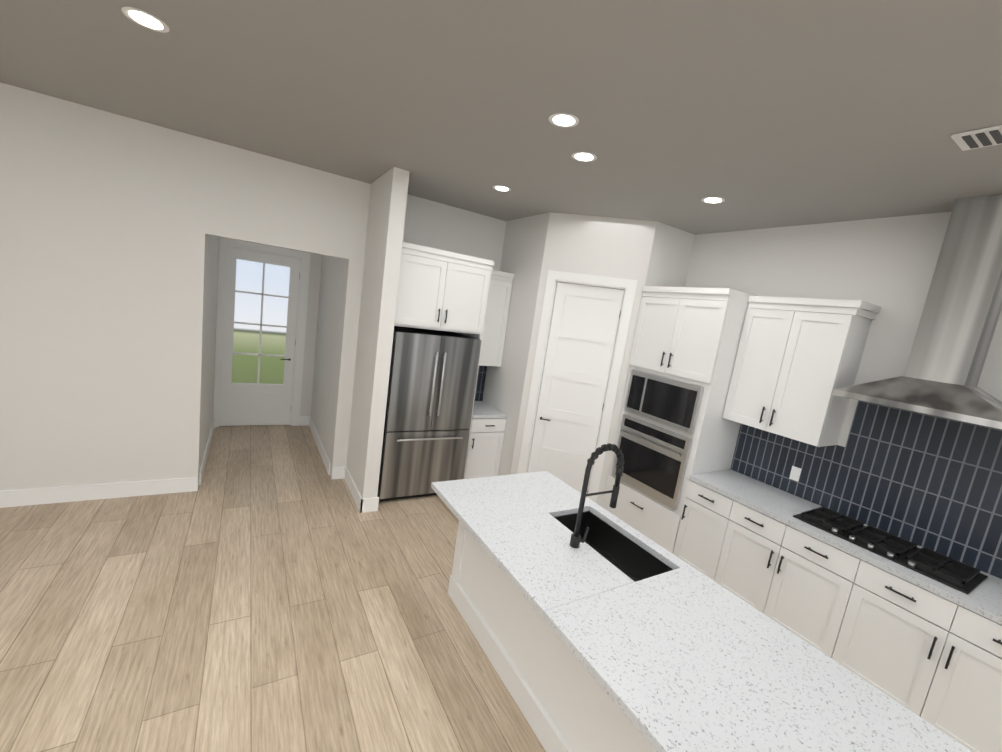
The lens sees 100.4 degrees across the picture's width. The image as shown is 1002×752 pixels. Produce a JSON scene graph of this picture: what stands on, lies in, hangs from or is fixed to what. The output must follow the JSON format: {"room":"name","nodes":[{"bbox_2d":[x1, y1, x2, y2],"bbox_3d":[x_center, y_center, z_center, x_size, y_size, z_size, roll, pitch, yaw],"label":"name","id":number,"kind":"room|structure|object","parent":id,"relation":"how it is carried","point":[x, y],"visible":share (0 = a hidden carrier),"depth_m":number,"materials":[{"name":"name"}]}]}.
{"room":"kitchen","nodes":[
{"label":"kitchen","id":0,"kind":"room"},
{"bbox_2d":[0,82,515,490],"bbox_3d":[-2.846,-0.471,3.802,6.486,3.200,0.120,3,10,-31],"label":"wall","id":1,"kind":"structure","parent":0,"point":[114,228],"depth_m":3.56,"materials":[{"name":"paint"}]},
{"bbox_2d":[219,247,299,425],"bbox_3d":[-3.349,-0.475,5.827,0.896,2.425,0.093,3,10,-31],"label":"exterior door","id":2,"kind":"structure","parent":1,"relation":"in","point":[247,404],"depth_m":5.85,"materials":[{"name":"white wood"}]},
{"bbox_2d":[0,422,600,751],"bbox_3d":[1.560,2.030,2.589,13.220,0.100,11.620,3,10,-31],"label":"floor","id":3,"kind":"structure","parent":0,"point":[267,588],"depth_m":2.58,"materials":[{"name":"brown wood"}]},
{"bbox_2d":[377,326,481,501],"bbox_3d":[-0.892,0.398,4.652,0.930,1.780,0.773,3,10,-31],"label":"refrigerator","id":4,"kind":"object","parent":3,"relation":"on","point":[431,391],"visible":0.88,"depth_m":4.33,"materials":[{"name":"silver metal"}]},
{"bbox_2d":[394,242,493,478],"bbox_3d":[-0.857,-0.021,4.619,1.037,2.620,0.694,3,10,-31],"label":"tall cabinet","id":5,"kind":"object","parent":3,"relation":"on","point":[441,290],"visible":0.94,"depth_m":4.21,"materials":[{"name":"white wood"}]},
{"bbox_2d":[464,270,514,478],"bbox_3d":[-0.225,0.035,5.024,0.460,2.560,0.674,3,10,-31],"label":"tall cabinet","id":6,"kind":"object","parent":3,"relation":"on","point":[486,437],"visible":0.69,"depth_m":4.93,"materials":[{"name":"white wood"}]},
{"bbox_2d":[448,521,655,751],"bbox_3d":[0.638,1.477,2.206,0.807,0.845,2.507,3,10,-31],"label":"kitchen island","id":7,"kind":"object","parent":3,"relation":"on","point":[562,699],"visible":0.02,"depth_m":2.21,"materials":[{"name":"white wood"}]},
{"bbox_2d":[431,471,972,751],"bbox_3d":[0.592,1.036,2.087,1.010,0.039,2.560,3,10,-31],"label":"island countertop","id":8,"kind":"structure","parent":7,"relation":"on","point":[682,656],"depth_m":1.70,"materials":[{"name":"white stone"}]},
{"bbox_2d":[570,443,623,547],"bbox_3d":[0.570,0.671,2.334,0.295,0.594,0.109,3,10,-31],"label":"island faucet","id":9,"kind":"object","parent":8,"relation":"on","point":[575,540],"visible":1,"depth_m":2.31,"materials":[{"name":"black metal"}]},
{"bbox_2d":[554,511,672,581],"bbox_3d":[0.622,1.100,2.502,0.380,0.200,0.740,3,10,-31],"label":"island sink","id":10,"kind":"object","parent":8,"relation":"in","point":[632,560],"visible":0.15,"depth_m":2.65,"materials":[{"name":"metal"}]},
{"bbox_2d":[602,286,756,553],"bbox_3d":[1.749,0.445,4.200,0.692,2.560,0.917,3,10,-31],"label":"tall cabinet","id":11,"kind":"object","parent":3,"relation":"on","point":[676,430],"visible":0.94,"depth_m":3.90,"materials":[{"name":"white wood"}]},
{"bbox_2d":[673,477,724,574],"bbox_3d":[2.007,1.409,3.758,0.639,0.880,0.467,3,10,-31],"label":"base cabinet","id":12,"kind":"object","parent":3,"relation":"on","point":[698,522],"depth_m":3.64,"materials":[{"name":"white wood"}]},
{"bbox_2d":[705,497,844,648],"bbox_3d":[2.305,1.529,3.262,0.639,0.880,0.963,3,10,-31],"label":"base cabinet","id":13,"kind":"object","parent":3,"relation":"on","point":[786,573],"depth_m":3.09,"materials":[{"name":"white wood"}]},
{"bbox_2d":[817,549,1001,751],"bbox_3d":[2.739,1.704,2.541,0.639,0.880,1.004,3,10,-31],"label":"base cabinet","id":14,"kind":"object","parent":3,"relation":"on","point":[927,649],"depth_m":2.43,"materials":[{"name":"white wood"}]},
{"bbox_2d":[689,469,1001,620],"bbox_3d":[2.672,1.203,2.680,0.647,0.040,2.863,3,10,-31],"label":"countertop","id":15,"kind":"structure","parent":14,"relation":"on","point":[986,598],"depth_m":2.96,"materials":[{"name":"white stone"}]},
{"bbox_2d":[793,507,987,594],"bbox_3d":[2.585,1.123,2.831,0.450,0.044,0.900,3,10,-31],"label":"cooktop","id":16,"kind":"object","parent":15,"relation":"in","point":[952,573],"visible":1,"depth_m":2.73,"materials":[{"name":"black metal"}]},
{"bbox_2d":[344,167,411,498],"bbox_3d":[-1.285,-0.314,4.207,0.140,3.200,0.800,3,10,-31],"label":"wall","id":17,"kind":"structure","parent":0,"point":[386,228],"depth_m":3.99,"materials":[{"name":"paint"}]},
{"bbox_2d":[0,237,637,512],"bbox_3d":[1.717,0.693,2.431,12.980,2.610,11.500,3,10,-31],"label":"baseboard","id":18,"kind":"structure","parent":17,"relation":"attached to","point":[27,497],"depth_m":4.51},
{"bbox_2d":[0,0,1001,234],"bbox_3d":[2.002,-1.090,2.098,13.220,0.320,11.620,3,10,-31],"label":"ceiling","id":19,"kind":"structure","parent":0,"point":[759,114],"depth_m":2.12,"materials":[{"name":"paint"}]},
{"bbox_2d":[121,6,169,32],"bbox_3d":[-1.629,-1.633,1.916,0.168,0.003,0.168,10,9,13],"label":"recessed light","id":20,"kind":"object","parent":19,"relation":"in","point":[145,19],"depth_m":1.91,"materials":[{"name":"white plastic"}]},
{"bbox_2d":[493,185,510,191],"bbox_3d":[0.008,-1.692,3.769,0.168,0.003,0.168,0,12,-40],"label":"recessed light","id":21,"kind":"object","parent":19,"relation":"in","point":[501,188],"depth_m":3.76,"materials":[{"name":"white plastic"}]},
{"bbox_2d":[549,113,578,126],"bbox_3d":[0.348,-1.415,2.312,0.168,0.003,0.168,0,12,-40],"label":"recessed light","id":22,"kind":"object","parent":19,"relation":"in","point":[558,119],"depth_m":2.30,"materials":[{"name":"white plastic"}]},
{"bbox_2d":[571,152,596,161],"bbox_3d":[0.555,-1.460,2.783,0.168,0.003,0.168,0,12,-40],"label":"recessed light","id":23,"kind":"object","parent":19,"relation":"in","point":[580,156],"depth_m":2.78,"materials":[{"name":"white plastic"}]},
{"bbox_2d":[701,197,724,202],"bbox_3d":[1.666,-1.381,3.280,0.168,0.003,0.168,0,12,-40],"label":"recessed light","id":24,"kind":"object","parent":19,"relation":"in","point":[708,199],"depth_m":3.27,"materials":[{"name":"white plastic"}]},
{"bbox_2d":[951,125,1001,150],"bbox_3d":[2.245,-1.066,1.833,0.200,0.013,0.340,3,10,-31],"label":"ceiling vent","id":25,"kind":"object","parent":19,"relation":"in","point":[981,138],"visible":0.98,"depth_m":1.90,"materials":[{"name":"white metal"}]},
{"bbox_2d":[672,212,1001,446],"bbox_3d":[2.838,0.428,3.208,0.120,3.200,3.920,3,10,-31],"label":"wall","id":26,"kind":"structure","parent":0,"point":[889,263],"depth_m":3.27,"materials":[{"name":"paint"}]},
{"bbox_2d":[527,282,623,493],"bbox_3d":[0.777,0.267,4.613,0.538,2.494,0.544,3,10,-31],"label":"pantry door","id":27,"kind":"structure","parent":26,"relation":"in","point":[581,341],"depth_m":4.57,"materials":[{"name":"white wood"}]},
{"bbox_2d":[722,296,880,446],"bbox_3d":[2.413,-0.069,3.450,0.384,1.100,0.793,3,10,-31],"label":"upper cabinet","id":28,"kind":"object","parent":26,"relation":"attached to","point":[797,362],"visible":1,"depth_m":3.29,"materials":[{"name":"white wood"}]},
{"bbox_2d":[730,400,1001,578],"bbox_3d":[3.010,0.725,2.768,0.016,0.959,2.863,3,10,-31],"label":"tile backsplash","id":29,"kind":"structure","parent":26,"relation":"attached to","point":[932,483],"depth_m":2.97,"materials":[{"name":"blue tile"}]},
{"bbox_2d":[833,194,1001,429],"bbox_3d":[2.867,-0.424,2.626,0.497,1.341,0.850,3,10,-31],"label":"range hood","id":30,"kind":"object","parent":26,"relation":"attached to","point":[961,312],"visible":1,"depth_m":2.59,"materials":[{"name":"metal"}]},
{"label":"outside","id":31,"kind":"structure","parent":0,"visible":0},
{"bbox_2d":[232,259,289,383],"bbox_3d":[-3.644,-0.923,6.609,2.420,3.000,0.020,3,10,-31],"label":"door glass panes","id":32,"kind":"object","parent":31,"point":[249,274],"depth_m":6.54,"materials":[{"name":"clear glass"}]}
]}

